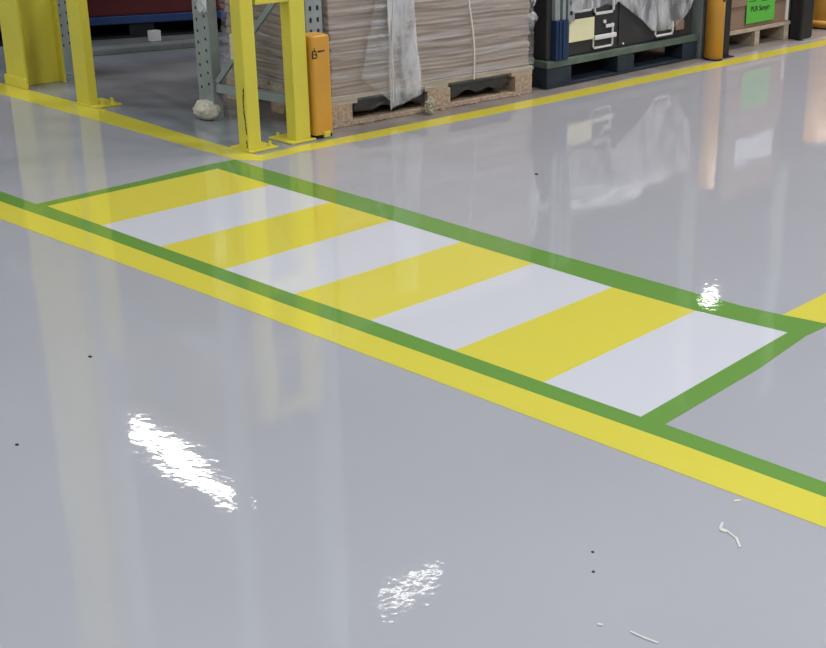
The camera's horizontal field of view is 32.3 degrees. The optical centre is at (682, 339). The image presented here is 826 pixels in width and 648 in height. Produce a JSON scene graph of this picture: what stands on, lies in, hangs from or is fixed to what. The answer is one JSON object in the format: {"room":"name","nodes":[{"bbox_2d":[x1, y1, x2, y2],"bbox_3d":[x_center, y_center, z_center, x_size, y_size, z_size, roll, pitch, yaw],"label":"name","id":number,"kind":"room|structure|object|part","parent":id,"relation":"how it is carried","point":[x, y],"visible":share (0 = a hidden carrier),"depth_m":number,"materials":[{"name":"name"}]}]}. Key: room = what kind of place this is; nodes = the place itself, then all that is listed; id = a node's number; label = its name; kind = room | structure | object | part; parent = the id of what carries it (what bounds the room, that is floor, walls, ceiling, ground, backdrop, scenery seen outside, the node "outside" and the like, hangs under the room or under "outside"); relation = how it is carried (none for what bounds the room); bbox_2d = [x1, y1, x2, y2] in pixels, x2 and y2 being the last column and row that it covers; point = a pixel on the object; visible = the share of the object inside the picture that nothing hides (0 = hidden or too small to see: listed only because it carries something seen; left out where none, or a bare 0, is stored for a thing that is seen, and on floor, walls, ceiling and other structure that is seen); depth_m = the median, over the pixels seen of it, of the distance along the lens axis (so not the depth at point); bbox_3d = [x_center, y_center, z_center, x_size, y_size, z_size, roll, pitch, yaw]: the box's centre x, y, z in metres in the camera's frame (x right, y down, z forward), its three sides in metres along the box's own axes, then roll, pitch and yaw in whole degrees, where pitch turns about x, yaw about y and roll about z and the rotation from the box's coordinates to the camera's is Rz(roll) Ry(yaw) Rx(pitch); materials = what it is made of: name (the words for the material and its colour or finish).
{"room":"warehouse","nodes":[
{"label":"warehouse","id":0,"kind":"room"},
{"bbox_2d":[0,29,825,647],"bbox_3d":[-0.718,-2.505,10.174,26.000,0.001,29.000,17,26,31],"label":"floor","id":1,"kind":"structure","parent":0,"point":[216,473],"depth_m":3.42,"materials":[{"name":"grey concrete"}]},
{"bbox_2d":[0,0,66,89],"bbox_3d":[-2.981,-4.164,5.542,0.185,6.289,0.233,17,26,31],"label":"column","id":2,"kind":"structure","parent":1,"relation":"on","point":[30,29],"depth_m":6.62,"materials":[{"name":"metal"}]},
{"bbox_2d":[57,0,95,75],"bbox_3d":[-2.974,-3.022,6.314,0.130,3.599,0.110,17,26,31],"label":"frame","id":3,"kind":"object","parent":1,"relation":"on","point":[62,9],"visible":0.37,"depth_m":6.88,"materials":[{"name":"metal"}]},
{"bbox_2d":[66,0,121,108],"bbox_3d":[-2.675,-1.671,6.148,0.162,1.249,0.135,17,26,31],"label":"post","id":4,"kind":"object","parent":1,"relation":"on","point":[77,10],"visible":1,"depth_m":6.26,"materials":[{"name":"metal"}]},
{"bbox_3d":[-2.718,-1.671,6.130,0.102,1.242,0.043,17,26,31],"label":"post","id":5,"kind":"part","parent":4,"relation":"part of","materials":[{"name":"yellow metal"}]},
{"bbox_3d":[-2.706,-1.096,6.379,0.162,0.008,0.135,17,26,31],"label":"plate","id":6,"kind":"part","parent":4,"relation":"part of","materials":[{"name":"yellow paint"}]},
{"bbox_2d":[0,10,226,45],"bbox_3d":[-3.289,-1.929,8.210,1.700,0.129,0.700,-14,28,-36],"label":"pallet","id":7,"kind":"object","parent":1,"relation":"on","point":[175,23],"visible":0.23,"depth_m":7.98,"materials":[{"name":"blue plastic"}]},
{"bbox_2d":[87,0,225,16],"bbox_3d":[-3.266,-2.206,8.097,1.670,0.469,0.683,-14,28,-36],"label":"crate","id":8,"kind":"object","parent":7,"relation":"on","point":[96,8],"visible":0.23,"depth_m":7.89,"materials":[{"name":"plastic"}]},
{"bbox_2d":[0,83,261,160],"bbox_3d":[-5.802,-1.999,8.216,10.020,0.001,0.175,17,26,31],"label":"yellow line","id":9,"kind":"object","parent":1,"relation":"on","point":[102,115],"visible":1,"depth_m":6.10,"materials":[{"name":"paint"}]},
{"bbox_2d":[147,30,160,41],"bbox_3d":[-3.021,-1.741,7.872,0.040,0.059,0.060,17,26,31],"label":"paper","id":10,"kind":"object","parent":1,"relation":"on","point":[153,35],"visible":1,"depth_m":7.86,"materials":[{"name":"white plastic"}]},
{"bbox_2d":[48,169,269,224],"bbox_3d":[-1.924,-0.537,5.104,0.335,0.001,0.732,17,26,31],"label":"yellow stripe","id":11,"kind":"object","parent":1,"relation":"on","point":[115,206],"visible":1,"depth_m":5.08,"materials":[{"name":"paint"}]},
{"bbox_2d":[92,36,228,55],"bbox_3d":[-2.932,-1.634,7.660,1.500,0.029,0.100,-16,29,-40],"label":"rail","id":12,"kind":"object","parent":1,"relation":"on","point":[188,43],"visible":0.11,"depth_m":7.60,"materials":[{"name":"metal"}]},
{"bbox_2d":[102,185,328,246],"bbox_3d":[-1.655,-0.453,4.931,0.336,0.001,0.734,17,26,31],"label":"white stripe","id":13,"kind":"object","parent":1,"relation":"on","point":[162,228],"visible":1,"depth_m":4.91,"materials":[{"name":"paint"}]},
{"bbox_2d":[192,0,322,120],"bbox_3d":[-1.800,-2.646,5.536,0.646,3.599,0.138,9,23,15],"label":"frame","id":14,"kind":"object","parent":1,"relation":"on","point":[210,75],"visible":0.35,"depth_m":6.11,"materials":[{"name":"metal"}]},
{"bbox_2d":[197,0,206,12],"bbox_3d":[-2.099,-1.528,5.993,0.086,0.223,0.018,17,26,31],"label":"film","id":15,"kind":"object","parent":14,"relation":"hanging from","point":[201,4],"visible":1,"depth_m":6.02,"materials":[{"name":"white plastic"}]},
{"bbox_2d":[193,99,220,119],"bbox_3d":[-2.147,-1.042,6.211,0.129,0.086,0.119,17,26,31],"label":"wrap","id":16,"kind":"object","parent":14,"relation":"attached to","point":[205,109],"visible":0.99,"depth_m":6.17,"materials":[{"name":"white plastic"}]},
{"bbox_2d":[229,0,315,153],"bbox_3d":[-1.720,-1.418,5.647,0.155,1.249,0.346,17,26,31],"label":"guard","id":17,"kind":"object","parent":1,"relation":"on","point":[242,41],"visible":1,"depth_m":5.72,"materials":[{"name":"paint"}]},
{"bbox_3d":[-1.775,-1.375,5.525,0.063,1.242,0.065,17,26,31],"label":"post","id":18,"kind":"part","parent":17,"relation":"part of","materials":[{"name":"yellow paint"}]},
{"bbox_3d":[-1.802,-0.812,5.795,0.135,0.008,0.143,17,26,31],"label":"plate","id":19,"kind":"part","parent":17,"relation":"part of","materials":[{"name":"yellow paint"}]},
{"bbox_3d":[-1.690,-0.872,5.960,0.155,0.008,0.133,17,26,31],"label":"plate","id":20,"kind":"part","parent":17,"relation":"part of","materials":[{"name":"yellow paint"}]},
{"bbox_3d":[-1.626,-1.446,5.719,0.060,1.242,0.080,17,26,31],"label":"post","id":21,"kind":"part","parent":17,"relation":"part of","materials":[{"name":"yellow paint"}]},
{"bbox_2d":[161,202,390,268],"bbox_3d":[-1.386,-0.368,4.758,0.336,0.001,0.734,17,26,31],"label":"yellow stripe","id":22,"kind":"object","parent":1,"relation":"on","point":[228,248],"visible":1,"depth_m":4.73,"materials":[{"name":"paint"}]},
{"bbox_2d":[305,32,332,138],"bbox_3d":[-1.586,-1.098,5.953,0.097,0.443,0.103,17,26,31],"label":"guard","id":23,"kind":"object","parent":1,"relation":"on","point":[317,44],"visible":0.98,"depth_m":5.92,"materials":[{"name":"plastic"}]},
{"bbox_2d":[225,220,460,293],"bbox_3d":[-1.117,-0.284,4.585,0.350,0.001,0.733,17,26,31],"label":"white stripe","id":24,"kind":"object","parent":1,"relation":"on","point":[313,265],"visible":1,"depth_m":4.56,"materials":[{"name":"paint"}]},
{"bbox_2d":[226,65,531,128],"bbox_3d":[-1.479,-1.283,6.830,0.800,0.141,1.262,19,27,35],"label":"wooden pallet","id":25,"kind":"object","parent":1,"relation":"on","point":[508,82],"visible":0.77,"depth_m":6.54,"materials":[{"name":"brown wood"}]},
{"bbox_2d":[222,0,535,102],"bbox_3d":[-1.415,-1.714,6.680,0.857,0.975,1.367,19,27,35],"label":"stack","id":26,"kind":"object","parent":25,"relation":"on","point":[374,44],"visible":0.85,"depth_m":6.40,"materials":[{"name":"brown cardboard"}]},
{"bbox_3d":[-1.313,-1.391,6.232,0.013,0.641,0.021,19,27,35],"label":"film cord","id":27,"kind":"part","parent":26,"relation":"part of","materials":[{"name":"beige plastic"}]},
{"bbox_2d":[0,160,825,496],"bbox_3d":[-2.841,-0.847,5.751,14.000,0.001,0.993,17,26,31],"label":"green lines","id":28,"kind":"object","parent":1,"relation":"on","point":[653,422],"visible":1,"depth_m":4.25,"materials":[{"name":"paint"}]},
{"bbox_2d":[0,201,825,527],"bbox_3d":[-3.159,-0.695,5.329,14.000,0.001,0.138,17,26,31],"label":"yellow line","id":29,"kind":"object","parent":1,"relation":"on","point":[779,495],"visible":1,"depth_m":3.66,"materials":[{"name":"paint"}]},
{"bbox_2d":[295,242,532,319],"bbox_3d":[-0.843,-0.198,4.407,0.336,0.001,0.728,17,26,31],"label":"yellow stripe","id":30,"kind":"object","parent":1,"relation":"on","point":[387,289],"visible":1,"depth_m":4.38,"materials":[{"name":"paint"}]},
{"bbox_2d":[424,96,435,114],"bbox_3d":[-1.195,-1.111,6.516,0.062,0.084,0.052,-13,27,-35],"label":"knot","id":31,"kind":"object","parent":1,"relation":"on","point":[430,109],"visible":1,"depth_m":6.50,"materials":[{"name":"beige fabric"}]},
{"bbox_2d":[358,92,522,123],"bbox_3d":[-1.160,-1.125,6.644,0.078,0.020,1.069,19,27,35],"label":"chips","id":32,"kind":"object","parent":1,"relation":"on","point":[518,95],"visible":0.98,"depth_m":6.62,"materials":[{"name":"brown wood"}]},
{"bbox_2d":[371,263,611,349],"bbox_3d":[-0.571,-0.113,4.233,0.341,0.001,0.724,17,26,31],"label":"white stripe","id":33,"kind":"object","parent":1,"relation":"on","point":[457,319],"visible":1,"depth_m":4.20,"materials":[{"name":"paint"}]},
{"bbox_2d":[258,40,825,160],"bbox_3d":[2.177,-2.501,10.557,0.120,0.001,13.076,18,26,33],"label":"yellow line","id":34,"kind":"object","parent":1,"relation":"on","point":[587,91],"visible":1,"depth_m":6.87,"materials":[{"name":"paint"}]},
{"bbox_2d":[454,287,694,381],"bbox_3d":[-0.296,-0.028,4.060,0.330,0.001,0.730,17,26,31],"label":"yellow stripe","id":35,"kind":"object","parent":1,"relation":"on","point":[542,348],"visible":1,"depth_m":4.03,"materials":[{"name":"paint"}]},
{"bbox_2d":[528,33,697,89],"bbox_3d":[-0.686,-1.678,7.923,0.933,0.141,1.377,17,26,31],"label":"pallet","id":36,"kind":"object","parent":1,"relation":"on","point":[549,74],"visible":0.32,"depth_m":7.63,"materials":[{"name":"grey wood"}]},
{"bbox_2d":[528,0,692,60],"bbox_3d":[-0.638,-2.133,7.721,0.900,0.856,1.340,17,26,31],"label":"load","id":37,"kind":"object","parent":36,"relation":"on","point":[557,32],"visible":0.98,"depth_m":7.43,"materials":[{"name":"grey plastic"}]},
{"bbox_3d":[-0.638,-1.954,6.998,0.025,0.650,0.040,17,26,31],"label":"grey post","id":38,"kind":"part","parent":37,"relation":"part of","materials":[{"name":"metal"}]},
{"bbox_3d":[-0.639,-1.564,7.177,0.035,0.206,0.100,17,26,31],"label":"corner post","id":39,"kind":"part","parent":37,"relation":"part of","materials":[{"name":"blue paint"}]},
{"bbox_3d":[-0.609,-1.966,7.033,0.030,0.650,0.025,17,26,31],"label":"grey post","id":40,"kind":"part","parent":37,"relation":"part of","materials":[{"name":"metal"}]},
{"bbox_2d":[572,0,693,27],"bbox_3d":[-0.542,-2.082,7.737,0.824,0.636,1.173,17,26,31],"label":"film","id":41,"kind":"object","parent":37,"relation":"on","point":[663,6],"visible":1,"depth_m":7.82,"materials":[{"name":"white"}]},
{"bbox_2d":[630,631,658,643],"bbox_3d":[-0.073,0.565,2.611,0.064,0.002,0.006,16,25,29],"label":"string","id":42,"kind":"object","parent":1,"relation":"on","point":[632,632],"visible":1,"depth_m":2.61,"materials":[{"name":"white fabric"}]},
{"bbox_2d":[544,311,786,416],"bbox_3d":[-0.022,0.049,3.906,0.337,0.001,0.768,17,26,31],"label":"white stripe","id":43,"kind":"object","parent":1,"relation":"on","point":[638,376],"visible":1,"depth_m":3.86,"materials":[{"name":"paint"}]},
{"bbox_2d":[691,0,706,57],"bbox_3d":[0.143,-2.771,7.862,0.090,2.299,0.058,17,26,31],"label":"upright","id":44,"kind":"object","parent":1,"relation":"on","point":[699,6],"visible":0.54,"depth_m":8.19,"materials":[{"name":"metal"}]},
{"bbox_2d":[704,0,725,60],"bbox_3d":[0.203,-2.040,8.091,0.114,0.779,0.114,17,26,31],"label":"bollard","id":45,"kind":"object","parent":1,"relation":"on","point":[715,12],"visible":1,"depth_m":8.13,"materials":[{"name":"plastic"}]},
{"bbox_2d":[723,0,733,58],"bbox_3d":[0.265,-2.133,8.171,0.100,0.899,0.105,17,26,31],"label":"upright","id":46,"kind":"object","parent":1,"relation":"on","point":[728,2],"visible":0.48,"depth_m":8.25,"materials":[{"name":"metal"}]},
{"bbox_2d":[719,522,740,547],"bbox_3d":[0.102,0.423,2.987,0.025,0.002,0.111,-7,24,-24],"label":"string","id":47,"kind":"object","parent":1,"relation":"on","point":[721,529],"visible":1,"depth_m":3.00,"materials":[{"name":"grey fabric"}]},
{"bbox_2d":[729,20,789,45],"bbox_3d":[0.139,-2.017,8.910,0.782,0.118,0.860,17,26,31],"label":"wooden pallet","id":48,"kind":"object","parent":1,"relation":"on","point":[779,30],"visible":0.29,"depth_m":8.80,"materials":[{"name":"brown wood"}]},
{"bbox_2d":[730,0,788,30],"bbox_3d":[0.139,-2.271,8.806,0.802,0.429,0.830,17,26,31],"label":"cardboard box","id":49,"kind":"object","parent":48,"relation":"on","point":[744,13],"visible":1,"depth_m":8.66,"materials":[{"name":"brown cardboard"}]},
{"bbox_3d":[0.141,-2.337,8.780,0.800,0.288,0.830,17,26,31],"label":"lid","id":50,"kind":"part","parent":49,"relation":"part of","materials":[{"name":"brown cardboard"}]},
{"bbox_2d":[788,0,814,39],"bbox_3d":[0.832,-3.201,8.623,0.150,2.599,0.165,17,26,31],"label":"guard","id":51,"kind":"object","parent":1,"relation":"on","point":[800,13],"visible":0.98,"depth_m":9.00,"materials":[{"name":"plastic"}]},
{"bbox_2d":[783,293,825,322],"bbox_3d":[1.841,-0.767,6.193,0.133,0.001,5.115,17,26,31],"label":"yellow line","id":52,"kind":"object","parent":1,"relation":"on","point":[815,309],"visible":1,"depth_m":4.31,"materials":[{"name":"paint"}]},
{"bbox_2d":[812,0,825,29],"bbox_3d":[0.983,-2.558,9.460,0.264,0.799,0.264,17,26,31],"label":"bollard","id":53,"kind":"object","parent":1,"relation":"on","point":[819,14],"visible":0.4,"depth_m":9.46,"materials":[{"name":"plastic"}]}
]}

